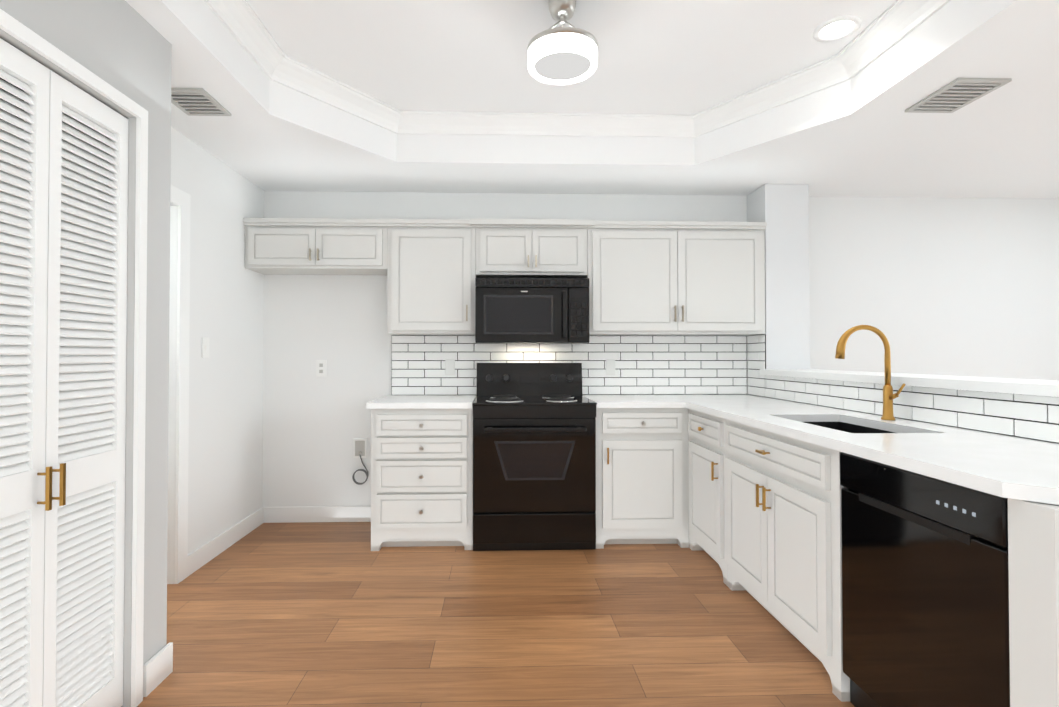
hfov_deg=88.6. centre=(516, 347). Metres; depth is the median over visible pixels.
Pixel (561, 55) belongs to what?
pendant lamp
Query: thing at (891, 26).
crown molding
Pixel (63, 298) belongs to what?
doors
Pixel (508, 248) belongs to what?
upper cabinet
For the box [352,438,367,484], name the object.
outlet box
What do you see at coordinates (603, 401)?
countertop
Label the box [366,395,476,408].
countertop
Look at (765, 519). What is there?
base cabinet
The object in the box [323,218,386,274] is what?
upper cabinet
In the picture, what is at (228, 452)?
wall
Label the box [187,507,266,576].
baseboard
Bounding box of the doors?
[0,38,128,706]
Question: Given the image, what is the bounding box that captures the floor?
[137,522,854,706]
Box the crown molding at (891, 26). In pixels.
[204,0,950,137]
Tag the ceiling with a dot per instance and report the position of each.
(862, 133)
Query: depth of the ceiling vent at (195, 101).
2.56 m
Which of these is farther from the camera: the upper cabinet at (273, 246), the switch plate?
the upper cabinet at (273, 246)
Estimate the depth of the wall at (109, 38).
1.95 m
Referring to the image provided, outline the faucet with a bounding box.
[835,325,905,419]
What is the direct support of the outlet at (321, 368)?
attached to the wall at (950, 286)
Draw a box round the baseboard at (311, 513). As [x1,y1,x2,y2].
[267,506,370,522]
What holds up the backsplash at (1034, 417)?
attached to the wall
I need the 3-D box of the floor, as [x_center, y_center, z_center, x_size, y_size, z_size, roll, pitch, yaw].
[1.063,1.248,1.219,8.200,0.050,5.780,0,-1,-2]
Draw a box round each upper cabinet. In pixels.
[243,218,334,274]
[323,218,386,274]
[383,219,478,334]
[479,219,590,277]
[589,220,766,334]
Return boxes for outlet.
[316,360,326,376]
[445,359,454,374]
[606,359,614,374]
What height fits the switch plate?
0.120 m
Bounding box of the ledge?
[760,369,1058,396]
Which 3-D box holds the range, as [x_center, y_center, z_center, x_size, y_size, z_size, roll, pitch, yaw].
[0.105,0.681,3.621,0.764,1.150,0.703,0,-1,-2]
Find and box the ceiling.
[125,0,1058,198]
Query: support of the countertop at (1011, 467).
on the base cabinet at (709, 436)
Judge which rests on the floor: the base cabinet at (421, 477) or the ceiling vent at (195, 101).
the base cabinet at (421, 477)
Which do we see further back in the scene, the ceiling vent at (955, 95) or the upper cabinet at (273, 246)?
the upper cabinet at (273, 246)
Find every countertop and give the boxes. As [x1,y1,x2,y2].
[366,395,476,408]
[582,395,681,407]
[674,394,1058,504]
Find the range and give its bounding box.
[472,363,596,550]
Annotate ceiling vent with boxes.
[171,88,230,115]
[905,78,1011,112]
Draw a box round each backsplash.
[391,335,746,394]
[747,334,1058,442]
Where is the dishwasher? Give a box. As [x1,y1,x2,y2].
[840,452,1009,706]
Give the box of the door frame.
[0,9,190,706]
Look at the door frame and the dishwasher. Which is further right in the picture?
the dishwasher
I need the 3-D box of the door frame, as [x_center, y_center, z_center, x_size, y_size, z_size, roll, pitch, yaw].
[-1.531,0.188,1.737,0.465,2.085,2.470,0,-1,-2]
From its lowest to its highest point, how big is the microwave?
0.428 m
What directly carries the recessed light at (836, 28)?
in the ceiling
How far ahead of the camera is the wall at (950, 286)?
4.07 m
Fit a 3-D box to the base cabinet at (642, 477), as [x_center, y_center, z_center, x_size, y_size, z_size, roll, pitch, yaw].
[0.780,0.819,3.674,0.586,0.875,0.661,0,-1,-2]
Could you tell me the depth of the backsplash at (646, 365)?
4.00 m
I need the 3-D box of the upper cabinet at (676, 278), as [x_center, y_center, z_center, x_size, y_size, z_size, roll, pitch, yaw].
[1.100,-0.478,3.874,1.231,0.767,0.318,0,-1,-2]
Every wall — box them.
[0,0,179,706]
[176,133,271,553]
[268,191,1058,506]
[747,184,809,396]
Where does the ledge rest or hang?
on the wall
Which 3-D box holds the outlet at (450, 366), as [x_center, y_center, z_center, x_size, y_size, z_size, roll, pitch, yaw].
[-0.484,0.143,3.961,0.070,0.115,0.006,0,-1,-2]
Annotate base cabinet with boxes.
[371,408,472,550]
[595,408,688,548]
[688,409,828,565]
[720,449,1031,704]
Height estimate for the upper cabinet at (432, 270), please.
0.767 m
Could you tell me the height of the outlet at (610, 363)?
0.115 m
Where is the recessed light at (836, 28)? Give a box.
[813,15,861,41]
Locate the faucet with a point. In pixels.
(889, 396)
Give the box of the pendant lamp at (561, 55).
[527,0,597,84]
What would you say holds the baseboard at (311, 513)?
attached to the wall at (950, 286)
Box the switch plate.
[202,337,209,357]
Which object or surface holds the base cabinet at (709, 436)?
on the floor
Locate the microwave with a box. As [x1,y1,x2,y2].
[475,278,588,343]

